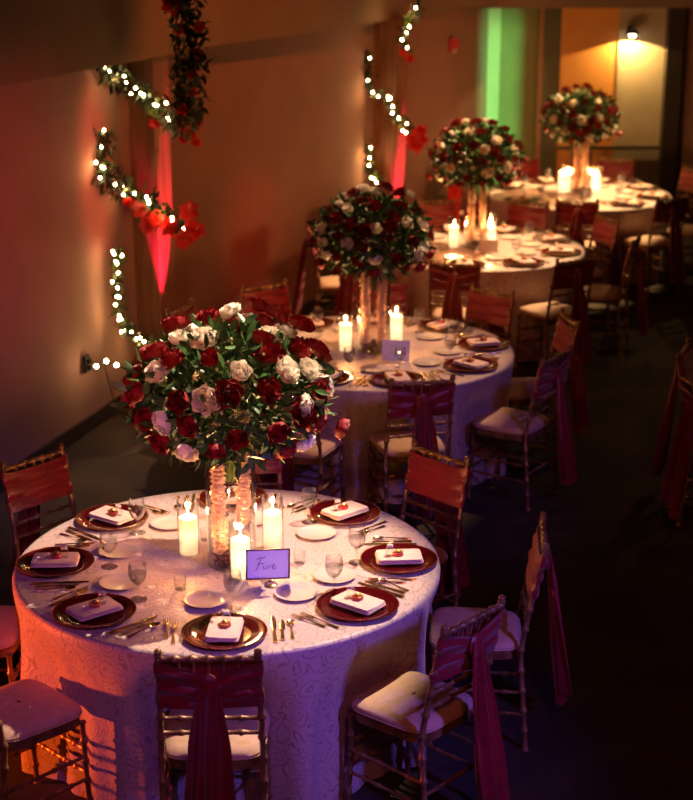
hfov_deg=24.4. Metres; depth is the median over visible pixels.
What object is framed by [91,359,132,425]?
power cord
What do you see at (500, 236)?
bread plate
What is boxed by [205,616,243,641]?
napkin
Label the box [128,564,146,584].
bowl
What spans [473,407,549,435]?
cushion
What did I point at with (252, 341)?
floral arrangement
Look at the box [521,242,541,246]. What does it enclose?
bread plate
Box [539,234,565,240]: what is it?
napkin
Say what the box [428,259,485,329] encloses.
dining chair
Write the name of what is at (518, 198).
napkin
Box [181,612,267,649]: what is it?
charger plate
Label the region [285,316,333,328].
charger plate
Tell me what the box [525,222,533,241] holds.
water goblet
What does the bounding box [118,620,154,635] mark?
butter knife
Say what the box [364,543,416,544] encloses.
knife
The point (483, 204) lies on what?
vase
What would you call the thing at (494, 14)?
door frame
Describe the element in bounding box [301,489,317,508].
bowl
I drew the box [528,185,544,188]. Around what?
bread plate
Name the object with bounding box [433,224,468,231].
charger plate
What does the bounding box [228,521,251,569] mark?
glass
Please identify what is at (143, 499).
bowl
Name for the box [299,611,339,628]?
fork
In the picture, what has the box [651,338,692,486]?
dining chair
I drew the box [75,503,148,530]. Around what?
charger plate
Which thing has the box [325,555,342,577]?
bowl
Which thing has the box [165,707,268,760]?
cushion
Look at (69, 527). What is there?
knife
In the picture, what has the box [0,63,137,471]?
wall
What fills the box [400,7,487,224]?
wall
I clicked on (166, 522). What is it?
bread plate
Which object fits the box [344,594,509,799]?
dining chair
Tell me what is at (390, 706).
cushion
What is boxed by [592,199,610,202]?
bread plate
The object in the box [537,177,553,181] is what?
napkin
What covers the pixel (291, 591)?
bread plate
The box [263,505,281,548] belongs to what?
pillar candle
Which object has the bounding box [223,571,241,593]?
bowl
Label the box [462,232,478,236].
bread plate
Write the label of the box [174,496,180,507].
teaspoon
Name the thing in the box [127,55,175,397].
wood column
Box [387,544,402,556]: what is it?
jar
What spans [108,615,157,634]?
knife
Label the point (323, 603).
charger plate
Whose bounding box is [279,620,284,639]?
butter knife
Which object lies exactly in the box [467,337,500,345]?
napkin
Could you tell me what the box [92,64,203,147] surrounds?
garland
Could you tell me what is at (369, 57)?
string lights
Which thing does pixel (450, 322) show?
napkin
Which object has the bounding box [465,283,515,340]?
dining chair
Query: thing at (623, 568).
floor
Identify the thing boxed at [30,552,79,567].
napkin
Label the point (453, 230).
pillar candle
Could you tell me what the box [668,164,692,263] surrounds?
dining chair
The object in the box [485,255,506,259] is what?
bread plate
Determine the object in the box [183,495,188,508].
butter knife
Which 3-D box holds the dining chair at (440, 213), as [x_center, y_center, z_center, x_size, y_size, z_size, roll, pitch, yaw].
[0.826,-1.315,14.309,0.406,0.949,0.620,-3,17,-10]
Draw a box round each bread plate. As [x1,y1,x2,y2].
[98,542,139,557]
[99,573,141,589]
[150,515,178,529]
[184,590,227,607]
[249,510,263,524]
[274,583,317,600]
[296,332,321,338]
[296,525,335,539]
[313,566,355,582]
[322,361,338,368]
[334,326,360,331]
[360,364,388,372]
[413,357,441,365]
[416,332,442,339]
[433,346,460,354]
[434,234,445,238]
[444,254,465,258]
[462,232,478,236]
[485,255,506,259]
[499,235,519,238]
[515,250,536,254]
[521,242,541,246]
[526,194,543,197]
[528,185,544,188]
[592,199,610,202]
[614,195,632,198]
[618,190,635,192]
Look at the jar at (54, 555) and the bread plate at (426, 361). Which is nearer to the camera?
the jar at (54, 555)
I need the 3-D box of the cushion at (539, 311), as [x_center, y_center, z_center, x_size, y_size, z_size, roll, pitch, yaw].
[1.572,-0.693,12.280,0.394,0.059,0.386,-10,20,-29]
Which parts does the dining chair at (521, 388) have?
seat frame, post, sash, rail, post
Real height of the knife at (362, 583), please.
0.006 m
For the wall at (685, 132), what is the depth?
17.34 m
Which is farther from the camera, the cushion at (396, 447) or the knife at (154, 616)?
the cushion at (396, 447)
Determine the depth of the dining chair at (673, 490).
8.95 m
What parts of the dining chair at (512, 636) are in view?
leg, seat frame, rail, rail, post, post, sash, rail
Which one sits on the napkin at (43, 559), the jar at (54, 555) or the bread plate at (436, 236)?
the jar at (54, 555)
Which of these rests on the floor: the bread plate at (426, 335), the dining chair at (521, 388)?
the dining chair at (521, 388)
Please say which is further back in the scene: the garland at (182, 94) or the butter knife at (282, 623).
the garland at (182, 94)
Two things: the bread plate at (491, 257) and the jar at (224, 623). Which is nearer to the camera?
the jar at (224, 623)
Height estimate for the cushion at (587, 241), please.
0.059 m
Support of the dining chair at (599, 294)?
on the floor
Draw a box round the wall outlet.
[83,354,91,372]
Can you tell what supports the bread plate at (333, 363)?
on the tablecloth at (476, 394)
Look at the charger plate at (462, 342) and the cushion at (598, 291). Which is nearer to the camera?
the charger plate at (462, 342)
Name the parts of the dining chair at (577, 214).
post, rail, sash, rail, post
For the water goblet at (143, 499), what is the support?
on the tablecloth at (312, 680)
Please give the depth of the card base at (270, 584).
6.57 m
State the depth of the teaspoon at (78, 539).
7.06 m
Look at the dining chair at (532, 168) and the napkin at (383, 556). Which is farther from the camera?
the dining chair at (532, 168)
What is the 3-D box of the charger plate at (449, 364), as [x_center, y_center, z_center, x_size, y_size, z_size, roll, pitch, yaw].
[0.755,-0.211,9.710,0.331,0.023,0.332,10,20,30]
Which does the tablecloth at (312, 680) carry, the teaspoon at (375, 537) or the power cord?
the teaspoon at (375, 537)
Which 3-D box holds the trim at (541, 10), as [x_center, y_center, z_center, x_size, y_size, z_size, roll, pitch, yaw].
[2.075,-3.023,17.349,0.050,2.420,0.100,0,17,0]
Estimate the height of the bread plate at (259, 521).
0.014 m
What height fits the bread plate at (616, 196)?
0.014 m
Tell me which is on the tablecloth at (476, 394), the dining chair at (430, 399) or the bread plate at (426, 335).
the bread plate at (426, 335)
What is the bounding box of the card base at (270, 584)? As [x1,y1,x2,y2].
[264,581,277,587]
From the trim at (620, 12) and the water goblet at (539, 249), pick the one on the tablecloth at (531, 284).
the water goblet at (539, 249)
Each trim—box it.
[480,0,692,7]
[534,8,544,157]
[557,146,659,149]
[612,8,621,161]
[657,8,685,225]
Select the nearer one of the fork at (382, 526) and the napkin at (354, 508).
the fork at (382, 526)
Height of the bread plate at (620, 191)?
0.014 m
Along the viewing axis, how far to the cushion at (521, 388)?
10.18 m
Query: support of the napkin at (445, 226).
on the charger plate at (438, 227)
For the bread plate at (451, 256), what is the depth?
12.74 m
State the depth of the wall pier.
17.26 m
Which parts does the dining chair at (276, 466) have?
post, sash, rail, post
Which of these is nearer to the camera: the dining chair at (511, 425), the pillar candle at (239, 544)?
the pillar candle at (239, 544)
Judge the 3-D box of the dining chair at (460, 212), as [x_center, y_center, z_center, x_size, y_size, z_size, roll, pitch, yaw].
[1.253,-1.909,16.235,0.620,0.949,0.406,10,20,29]
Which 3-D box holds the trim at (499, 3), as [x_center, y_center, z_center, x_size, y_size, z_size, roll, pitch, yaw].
[3.700,-4.758,16.699,4.600,1.280,0.300,0,17,0]
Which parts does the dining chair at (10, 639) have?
leg, seat frame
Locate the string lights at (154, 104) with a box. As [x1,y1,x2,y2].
[108,70,171,121]
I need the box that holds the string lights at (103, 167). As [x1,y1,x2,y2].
[95,129,183,228]
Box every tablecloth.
[12,489,439,799]
[228,315,513,503]
[369,227,584,363]
[484,179,671,285]
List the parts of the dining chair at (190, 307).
post, sash, rail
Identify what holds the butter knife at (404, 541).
on the tablecloth at (312, 680)
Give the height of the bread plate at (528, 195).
0.014 m
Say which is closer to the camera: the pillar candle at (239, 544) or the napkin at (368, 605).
the napkin at (368, 605)
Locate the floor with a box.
[0,239,692,799]
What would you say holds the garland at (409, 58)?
attached to the wall at (287, 127)
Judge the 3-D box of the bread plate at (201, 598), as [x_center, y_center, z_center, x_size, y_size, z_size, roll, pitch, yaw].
[-0.564,0.804,6.428,0.177,0.014,0.177,-1,17,-3]
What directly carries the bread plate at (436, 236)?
on the tablecloth at (531, 284)
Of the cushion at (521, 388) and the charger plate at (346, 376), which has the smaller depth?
the charger plate at (346, 376)
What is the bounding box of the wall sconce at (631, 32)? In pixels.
[625,25,639,36]
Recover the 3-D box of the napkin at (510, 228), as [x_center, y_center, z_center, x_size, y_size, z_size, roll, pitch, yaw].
[1.365,-1.474,13.762,0.132,0.019,0.200,11,20,32]
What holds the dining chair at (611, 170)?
on the floor
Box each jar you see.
[51,545,67,558]
[88,591,106,607]
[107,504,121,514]
[219,609,230,627]
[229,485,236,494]
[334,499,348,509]
[346,584,363,600]
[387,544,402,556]
[394,365,402,375]
[436,316,444,323]
[463,352,473,361]
[475,333,486,340]
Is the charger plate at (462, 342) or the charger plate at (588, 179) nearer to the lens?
the charger plate at (462, 342)
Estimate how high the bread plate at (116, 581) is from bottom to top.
0.014 m
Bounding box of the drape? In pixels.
[448,180,459,224]
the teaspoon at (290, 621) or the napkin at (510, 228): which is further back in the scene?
the napkin at (510, 228)
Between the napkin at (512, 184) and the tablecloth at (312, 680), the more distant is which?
the napkin at (512, 184)
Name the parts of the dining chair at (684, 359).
post, rail, sash, post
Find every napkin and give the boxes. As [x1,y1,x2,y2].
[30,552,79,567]
[65,596,122,621]
[88,506,136,524]
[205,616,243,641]
[224,487,238,503]
[306,316,323,325]
[320,501,368,520]
[323,369,341,379]
[330,590,385,614]
[369,313,385,321]
[375,549,423,564]
[384,371,410,382]
[426,319,458,328]
[443,224,458,229]
[453,357,488,368]
[456,259,472,263]
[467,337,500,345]
[496,226,516,231]
[498,183,519,186]
[511,257,535,264]
[512,196,532,200]
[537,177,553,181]
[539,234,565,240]
[548,247,573,252]
[600,178,608,182]
[616,199,639,204]
[630,184,652,188]
[641,192,663,197]
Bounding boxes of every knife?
[31,581,88,584]
[35,584,78,587]
[65,529,92,540]
[68,526,103,540]
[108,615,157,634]
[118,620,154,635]
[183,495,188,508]
[189,493,195,511]
[271,615,277,642]
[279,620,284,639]
[290,499,326,513]
[292,499,319,509]
[349,375,365,386]
[358,582,404,598]
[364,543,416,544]
[371,540,411,542]
[371,583,405,594]
[472,355,497,359]
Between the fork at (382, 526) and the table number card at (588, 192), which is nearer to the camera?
the fork at (382, 526)
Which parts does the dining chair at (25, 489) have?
post, rail, sash, rail, rail, post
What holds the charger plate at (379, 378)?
on the tablecloth at (476, 394)
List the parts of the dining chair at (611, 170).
rail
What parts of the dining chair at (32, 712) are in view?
post, leg, seat frame, leg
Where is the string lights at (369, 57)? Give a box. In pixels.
[367,57,410,183]
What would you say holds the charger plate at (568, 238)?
on the tablecloth at (531, 284)
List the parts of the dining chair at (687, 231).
leg, seat frame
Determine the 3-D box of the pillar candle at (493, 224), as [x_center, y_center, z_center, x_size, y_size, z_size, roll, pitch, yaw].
[1.195,-1.406,13.275,0.082,0.197,0.082,0,17,0]
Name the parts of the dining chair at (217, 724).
post, leg, rail, sash, rail, rail, seat frame, post, leg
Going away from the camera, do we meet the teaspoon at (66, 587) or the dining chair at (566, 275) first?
the teaspoon at (66, 587)
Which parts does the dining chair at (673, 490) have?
post, sash, rail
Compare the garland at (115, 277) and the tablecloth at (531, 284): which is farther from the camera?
the tablecloth at (531, 284)
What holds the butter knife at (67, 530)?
on the tablecloth at (312, 680)
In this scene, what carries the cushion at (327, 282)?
on the dining chair at (327, 284)
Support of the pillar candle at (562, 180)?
in the glass
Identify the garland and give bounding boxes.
[91,124,205,250]
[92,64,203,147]
[108,244,154,346]
[160,0,218,140]
[361,49,428,186]
[394,0,424,62]
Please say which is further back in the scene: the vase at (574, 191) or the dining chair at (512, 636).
the vase at (574, 191)
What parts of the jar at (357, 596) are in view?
lid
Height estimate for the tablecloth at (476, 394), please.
0.756 m
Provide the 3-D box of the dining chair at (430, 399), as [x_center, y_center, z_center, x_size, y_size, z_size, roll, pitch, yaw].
[0.382,0.272,9.159,0.406,0.949,0.620,-4,18,-13]
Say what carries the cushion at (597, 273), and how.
on the dining chair at (603, 232)
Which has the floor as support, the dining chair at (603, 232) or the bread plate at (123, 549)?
the dining chair at (603, 232)
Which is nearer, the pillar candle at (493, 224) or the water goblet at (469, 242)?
the water goblet at (469, 242)
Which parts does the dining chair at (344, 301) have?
sash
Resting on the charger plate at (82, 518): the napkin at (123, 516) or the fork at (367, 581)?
the napkin at (123, 516)
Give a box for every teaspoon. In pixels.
[35,586,75,591]
[59,533,86,541]
[126,622,159,637]
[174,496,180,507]
[287,498,313,506]
[287,619,294,638]
[373,536,410,539]
[378,578,409,591]
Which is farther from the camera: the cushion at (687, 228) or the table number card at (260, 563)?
the cushion at (687, 228)
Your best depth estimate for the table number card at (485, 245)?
12.93 m
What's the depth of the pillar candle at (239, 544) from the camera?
6.62 m
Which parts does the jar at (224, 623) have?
lid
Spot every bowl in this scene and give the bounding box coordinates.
[99,531,116,552]
[128,499,144,519]
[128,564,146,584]
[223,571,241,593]
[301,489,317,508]
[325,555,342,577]
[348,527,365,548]
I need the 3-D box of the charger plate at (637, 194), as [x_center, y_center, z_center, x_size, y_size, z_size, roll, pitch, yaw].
[2.944,-1.958,15.380,0.332,0.023,0.331,-3,17,-9]
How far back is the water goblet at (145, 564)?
6.42 m
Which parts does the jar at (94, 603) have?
lid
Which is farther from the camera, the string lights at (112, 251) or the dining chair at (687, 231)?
the dining chair at (687, 231)
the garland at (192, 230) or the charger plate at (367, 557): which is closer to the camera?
the charger plate at (367, 557)
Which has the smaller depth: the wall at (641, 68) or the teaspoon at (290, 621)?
the teaspoon at (290, 621)
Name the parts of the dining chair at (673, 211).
leg, seat frame, leg, post, rail, rail, sash, rail, post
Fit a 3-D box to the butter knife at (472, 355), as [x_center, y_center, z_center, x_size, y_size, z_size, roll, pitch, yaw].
[0.855,-0.263,9.904,0.180,0.006,0.022,10,20,31]
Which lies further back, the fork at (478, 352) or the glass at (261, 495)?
the fork at (478, 352)
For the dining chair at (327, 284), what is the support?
on the floor
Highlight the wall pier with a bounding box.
[539,8,561,177]
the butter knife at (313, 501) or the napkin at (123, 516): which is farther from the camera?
the butter knife at (313, 501)
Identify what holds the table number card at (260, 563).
on the tablecloth at (312, 680)
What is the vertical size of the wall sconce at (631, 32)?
0.130 m
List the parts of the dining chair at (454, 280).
post, rail, rail, rail, sash, seat frame, post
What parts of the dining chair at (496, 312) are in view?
post, rail, sash, rail, post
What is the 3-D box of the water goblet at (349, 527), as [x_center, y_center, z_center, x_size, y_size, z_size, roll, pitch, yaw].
[0.044,0.617,6.793,0.076,0.158,0.076,0,17,1]
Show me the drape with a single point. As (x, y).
(454, 191)
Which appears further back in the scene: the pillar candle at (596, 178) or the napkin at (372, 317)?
the pillar candle at (596, 178)
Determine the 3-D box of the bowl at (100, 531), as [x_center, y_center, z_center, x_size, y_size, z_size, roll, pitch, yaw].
[-1.003,0.599,6.740,0.076,0.092,0.076,-1,17,-4]
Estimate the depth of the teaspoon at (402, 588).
6.57 m
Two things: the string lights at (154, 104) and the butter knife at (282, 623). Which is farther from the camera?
the string lights at (154, 104)
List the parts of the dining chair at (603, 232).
post, seat frame, rail, rail, sash, rail, post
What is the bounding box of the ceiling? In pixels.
[0,0,495,86]
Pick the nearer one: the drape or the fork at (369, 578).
the fork at (369, 578)
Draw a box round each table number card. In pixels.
[246,548,289,579]
[382,339,409,361]
[479,240,497,251]
[579,187,591,196]
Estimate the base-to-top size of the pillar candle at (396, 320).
0.197 m
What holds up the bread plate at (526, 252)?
on the tablecloth at (531, 284)
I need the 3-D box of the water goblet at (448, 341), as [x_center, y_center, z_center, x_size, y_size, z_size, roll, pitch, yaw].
[0.639,-0.325,9.849,0.076,0.158,0.076,11,20,32]
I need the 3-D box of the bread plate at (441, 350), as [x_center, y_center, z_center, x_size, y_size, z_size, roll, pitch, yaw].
[0.632,-0.306,10.032,0.177,0.014,0.177,-2,17,-7]
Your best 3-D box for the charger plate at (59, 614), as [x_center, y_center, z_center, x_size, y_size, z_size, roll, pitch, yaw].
[-0.995,0.836,6.314,0.332,0.023,0.331,-6,18,-20]
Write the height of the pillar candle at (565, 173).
0.197 m
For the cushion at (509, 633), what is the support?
on the dining chair at (512, 636)
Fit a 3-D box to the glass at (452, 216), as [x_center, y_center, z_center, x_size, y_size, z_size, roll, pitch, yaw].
[0.880,-1.374,13.107,0.094,0.245,0.094,0,17,0]
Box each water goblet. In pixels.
[99,531,116,564]
[128,499,144,531]
[128,564,146,597]
[223,571,242,608]
[301,489,317,521]
[312,308,322,332]
[325,555,342,589]
[343,346,355,372]
[348,527,365,561]
[394,346,405,370]
[414,309,424,333]
[444,333,456,360]
[447,320,458,345]
[469,242,478,259]
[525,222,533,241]
[534,230,543,250]
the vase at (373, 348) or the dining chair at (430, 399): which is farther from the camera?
the vase at (373, 348)
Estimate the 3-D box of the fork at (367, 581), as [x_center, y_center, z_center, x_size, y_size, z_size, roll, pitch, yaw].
[0.160,0.751,6.607,0.170,0.009,0.025,0,17,0]
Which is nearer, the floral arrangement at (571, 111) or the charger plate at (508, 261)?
the charger plate at (508, 261)
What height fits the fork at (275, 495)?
0.009 m
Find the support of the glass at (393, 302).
on the tablecloth at (476, 394)
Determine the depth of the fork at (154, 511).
7.38 m
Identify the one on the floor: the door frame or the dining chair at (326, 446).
the dining chair at (326, 446)
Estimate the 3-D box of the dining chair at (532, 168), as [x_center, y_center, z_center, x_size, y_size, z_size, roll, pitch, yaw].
[1.893,-2.061,16.730,0.406,0.949,0.620,-6,18,-18]
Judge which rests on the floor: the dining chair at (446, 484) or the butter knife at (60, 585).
the dining chair at (446, 484)
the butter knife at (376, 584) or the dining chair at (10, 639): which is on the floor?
the dining chair at (10, 639)
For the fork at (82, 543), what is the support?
on the tablecloth at (312, 680)
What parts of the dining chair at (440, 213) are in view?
rail, sash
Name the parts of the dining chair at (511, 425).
leg, leg, seat frame, post, rail, rail, sash, rail, post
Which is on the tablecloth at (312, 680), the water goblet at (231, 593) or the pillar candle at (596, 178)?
the water goblet at (231, 593)
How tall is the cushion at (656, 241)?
0.059 m
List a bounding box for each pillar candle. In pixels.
[178,510,198,555]
[230,533,249,578]
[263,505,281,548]
[339,320,351,350]
[390,311,402,339]
[449,224,458,246]
[486,220,495,226]
[486,225,495,239]
[558,173,566,192]
[561,171,568,190]
[592,172,600,191]
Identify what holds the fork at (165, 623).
on the tablecloth at (312, 680)
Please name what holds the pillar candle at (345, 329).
in the glass at (339, 311)
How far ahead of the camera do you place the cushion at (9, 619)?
6.83 m
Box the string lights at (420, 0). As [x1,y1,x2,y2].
[401,0,420,50]
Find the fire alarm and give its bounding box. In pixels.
[449,38,458,52]
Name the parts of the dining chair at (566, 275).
leg, seat frame, post, rail, rail, sash, rail, post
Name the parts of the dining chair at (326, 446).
post, seat frame, post, leg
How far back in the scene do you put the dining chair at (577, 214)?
14.34 m
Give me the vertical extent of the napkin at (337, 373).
0.019 m
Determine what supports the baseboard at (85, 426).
attached to the wall at (58, 235)
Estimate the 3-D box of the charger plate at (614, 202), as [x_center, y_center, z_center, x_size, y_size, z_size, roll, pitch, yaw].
[2.637,-1.842,15.004,0.332,0.023,0.331,10,20,29]
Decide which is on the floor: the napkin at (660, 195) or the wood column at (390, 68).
the wood column at (390, 68)
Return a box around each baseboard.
[0,395,120,493]
[215,294,336,346]
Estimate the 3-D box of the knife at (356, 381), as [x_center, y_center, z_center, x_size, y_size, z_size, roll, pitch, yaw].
[0.068,-0.115,9.423,0.022,0.006,0.240,7,18,22]
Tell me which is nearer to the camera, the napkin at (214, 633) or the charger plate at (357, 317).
the napkin at (214, 633)
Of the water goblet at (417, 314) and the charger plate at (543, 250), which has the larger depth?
the charger plate at (543, 250)
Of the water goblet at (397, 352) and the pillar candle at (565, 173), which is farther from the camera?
the pillar candle at (565, 173)
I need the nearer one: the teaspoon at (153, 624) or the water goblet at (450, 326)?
the teaspoon at (153, 624)
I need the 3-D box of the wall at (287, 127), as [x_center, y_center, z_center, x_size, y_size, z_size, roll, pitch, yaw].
[-0.599,-2.414,13.200,0.120,3.700,4.218,8,19,24]
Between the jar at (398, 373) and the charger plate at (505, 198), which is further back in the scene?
the charger plate at (505, 198)
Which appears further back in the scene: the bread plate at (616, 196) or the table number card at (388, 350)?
the bread plate at (616, 196)
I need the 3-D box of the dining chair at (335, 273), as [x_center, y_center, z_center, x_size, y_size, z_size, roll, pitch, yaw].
[0.140,-1.192,13.909,0.620,0.949,0.406,14,22,38]
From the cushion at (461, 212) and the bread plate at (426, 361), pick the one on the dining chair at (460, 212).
the cushion at (461, 212)
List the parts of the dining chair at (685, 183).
seat frame, post, sash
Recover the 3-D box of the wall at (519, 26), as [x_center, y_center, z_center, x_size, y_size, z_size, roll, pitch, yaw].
[1.877,-3.066,17.490,0.418,2.420,0.120,5,18,16]
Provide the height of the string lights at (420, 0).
0.557 m
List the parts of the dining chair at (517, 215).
rail, post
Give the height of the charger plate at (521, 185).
0.023 m
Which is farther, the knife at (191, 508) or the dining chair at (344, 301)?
the dining chair at (344, 301)
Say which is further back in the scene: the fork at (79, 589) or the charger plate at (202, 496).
the charger plate at (202, 496)
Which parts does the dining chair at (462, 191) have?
sash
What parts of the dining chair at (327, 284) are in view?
sash, post, post, seat frame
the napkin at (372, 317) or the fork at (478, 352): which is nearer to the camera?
the fork at (478, 352)
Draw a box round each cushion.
[0,605,19,649]
[0,679,80,742]
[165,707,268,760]
[292,432,341,458]
[320,276,361,289]
[352,671,472,733]
[370,429,443,456]
[430,606,520,651]
[432,306,473,322]
[432,545,447,562]
[459,210,479,218]
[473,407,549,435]
[508,377,555,399]
[520,302,571,319]
[584,284,624,299]
[585,239,594,250]
[593,268,603,277]
[624,235,668,247]
[667,223,692,235]
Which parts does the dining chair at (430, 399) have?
leg, post, seat frame, rail, rail, sash, rail, post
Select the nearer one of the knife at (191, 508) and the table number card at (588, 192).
the knife at (191, 508)
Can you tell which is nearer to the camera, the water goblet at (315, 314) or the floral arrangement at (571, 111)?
the water goblet at (315, 314)
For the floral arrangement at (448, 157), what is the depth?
12.76 m
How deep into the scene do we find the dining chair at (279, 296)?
11.12 m
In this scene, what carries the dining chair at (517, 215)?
on the floor
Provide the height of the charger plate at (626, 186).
0.023 m
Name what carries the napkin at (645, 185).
on the charger plate at (626, 186)
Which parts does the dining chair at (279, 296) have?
post, rail, sash, post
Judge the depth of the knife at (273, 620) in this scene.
6.19 m
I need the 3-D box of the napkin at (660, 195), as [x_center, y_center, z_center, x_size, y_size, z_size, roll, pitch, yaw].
[2.944,-1.972,15.376,0.200,0.019,0.132,9,19,27]
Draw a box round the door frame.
[485,8,500,189]
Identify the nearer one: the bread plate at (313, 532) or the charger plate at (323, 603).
the charger plate at (323, 603)
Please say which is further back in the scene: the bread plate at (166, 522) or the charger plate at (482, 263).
the charger plate at (482, 263)
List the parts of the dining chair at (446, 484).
post, rail, rail, sash, rail, seat frame, post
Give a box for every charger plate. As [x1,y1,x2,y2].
[15,546,94,577]
[52,592,136,628]
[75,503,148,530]
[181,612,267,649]
[198,484,268,509]
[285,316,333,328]
[301,368,353,384]
[309,498,380,524]
[316,586,398,621]
[353,312,392,324]
[360,542,437,573]
[370,370,425,385]
[418,319,467,331]
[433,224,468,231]
[443,259,485,266]
[444,356,497,371]
[458,336,509,349]
[493,183,525,188]
[496,225,523,233]
[503,257,544,266]
[504,196,538,202]
[529,177,557,182]
[532,234,571,242]
[541,247,581,255]
[586,178,615,183]
[610,200,645,206]
[625,184,658,190]
[636,193,669,198]
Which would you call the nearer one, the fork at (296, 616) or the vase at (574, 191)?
the fork at (296, 616)
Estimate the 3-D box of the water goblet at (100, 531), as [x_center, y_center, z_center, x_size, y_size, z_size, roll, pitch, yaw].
[-1.003,0.630,6.750,0.076,0.158,0.076,-1,17,-4]
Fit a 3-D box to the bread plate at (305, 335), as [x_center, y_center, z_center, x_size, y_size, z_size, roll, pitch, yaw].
[-0.245,-0.412,10.377,0.177,0.014,0.177,6,18,19]
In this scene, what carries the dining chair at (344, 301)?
on the floor
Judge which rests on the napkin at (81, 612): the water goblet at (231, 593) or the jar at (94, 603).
the jar at (94, 603)
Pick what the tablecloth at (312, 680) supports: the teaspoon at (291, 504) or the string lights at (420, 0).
the teaspoon at (291, 504)
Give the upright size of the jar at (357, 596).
0.050 m
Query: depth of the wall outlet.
10.72 m
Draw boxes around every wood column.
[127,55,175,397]
[373,19,406,220]
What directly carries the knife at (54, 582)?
on the tablecloth at (312, 680)
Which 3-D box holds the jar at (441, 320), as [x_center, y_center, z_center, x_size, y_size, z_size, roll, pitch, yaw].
[0.619,-0.535,10.597,0.075,0.050,0.047,-15,22,-40]
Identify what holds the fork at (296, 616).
on the tablecloth at (312, 680)
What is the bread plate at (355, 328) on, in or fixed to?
on the tablecloth at (476, 394)
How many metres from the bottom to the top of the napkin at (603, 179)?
0.019 m
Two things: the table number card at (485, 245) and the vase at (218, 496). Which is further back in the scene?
the table number card at (485, 245)
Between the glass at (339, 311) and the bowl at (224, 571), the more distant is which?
the glass at (339, 311)
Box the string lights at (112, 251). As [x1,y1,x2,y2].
[111,248,148,344]
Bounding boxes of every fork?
[44,544,89,547]
[49,588,89,606]
[52,586,88,599]
[55,542,93,545]
[133,504,163,514]
[145,504,170,513]
[163,618,169,638]
[171,620,177,643]
[272,494,276,507]
[291,613,326,627]
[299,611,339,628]
[356,521,386,532]
[358,525,385,535]
[365,580,405,583]
[368,577,416,580]
[436,369,464,376]
[470,352,500,353]
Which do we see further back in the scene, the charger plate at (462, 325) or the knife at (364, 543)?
the charger plate at (462, 325)
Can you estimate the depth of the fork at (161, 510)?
7.39 m
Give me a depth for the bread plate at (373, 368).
9.67 m
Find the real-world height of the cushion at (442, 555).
0.059 m
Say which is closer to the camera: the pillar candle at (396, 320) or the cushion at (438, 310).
the pillar candle at (396, 320)
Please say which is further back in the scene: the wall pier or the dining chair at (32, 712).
the wall pier
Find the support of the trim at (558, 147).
attached to the wall at (641, 68)
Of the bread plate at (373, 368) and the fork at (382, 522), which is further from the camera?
the bread plate at (373, 368)
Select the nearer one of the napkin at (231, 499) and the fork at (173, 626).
the fork at (173, 626)
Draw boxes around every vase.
[205,411,256,565]
[357,246,390,354]
[463,167,490,249]
[569,124,592,195]
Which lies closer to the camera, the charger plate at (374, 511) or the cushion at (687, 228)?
the charger plate at (374, 511)
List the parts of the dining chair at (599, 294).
seat frame, post, sash, post, rail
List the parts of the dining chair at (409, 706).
leg, leg, seat frame, post, rail, rail, sash, rail, post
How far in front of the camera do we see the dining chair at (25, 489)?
7.66 m
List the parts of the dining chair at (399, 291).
post, rail, post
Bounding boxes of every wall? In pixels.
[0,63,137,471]
[167,23,373,329]
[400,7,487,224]
[497,8,538,182]
[556,8,666,185]
[674,8,692,223]
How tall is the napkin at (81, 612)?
0.019 m
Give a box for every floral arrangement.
[109,297,349,482]
[306,181,436,291]
[424,118,527,199]
[538,83,622,153]
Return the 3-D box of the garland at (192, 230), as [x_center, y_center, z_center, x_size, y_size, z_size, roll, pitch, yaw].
[-1.407,-1.467,10.927,0.789,0.890,0.436,-9,19,-26]
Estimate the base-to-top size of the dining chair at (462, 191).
0.949 m
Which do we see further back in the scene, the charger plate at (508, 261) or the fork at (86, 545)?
the charger plate at (508, 261)
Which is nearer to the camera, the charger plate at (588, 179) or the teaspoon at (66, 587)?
the teaspoon at (66, 587)
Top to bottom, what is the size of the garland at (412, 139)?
1.264 m
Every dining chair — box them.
[0,443,76,647]
[0,605,20,686]
[0,679,93,799]
[153,648,271,799]
[166,298,208,413]
[207,440,283,489]
[240,278,291,323]
[251,374,344,498]
[292,222,361,316]
[330,219,367,297]
[334,265,409,316]
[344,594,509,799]
[353,275,407,315]
[367,374,455,519]
[399,439,470,606]
[414,196,456,226]
[427,512,571,751]
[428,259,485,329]
[459,186,479,222]
[460,187,489,226]
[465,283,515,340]
[466,345,577,510]
[506,198,549,232]
[507,308,589,446]
[513,154,540,181]
[513,254,596,372]
[554,197,598,283]
[584,231,648,356]
[586,211,623,328]
[597,155,634,182]
[620,193,689,297]
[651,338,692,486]
[659,370,692,526]
[662,223,692,280]
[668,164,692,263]
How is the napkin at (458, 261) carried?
on the charger plate at (482, 263)
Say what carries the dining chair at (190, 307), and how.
on the floor
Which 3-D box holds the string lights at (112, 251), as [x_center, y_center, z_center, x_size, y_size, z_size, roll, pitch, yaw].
[-1.451,-0.668,11.059,0.130,0.814,0.409,9,19,26]

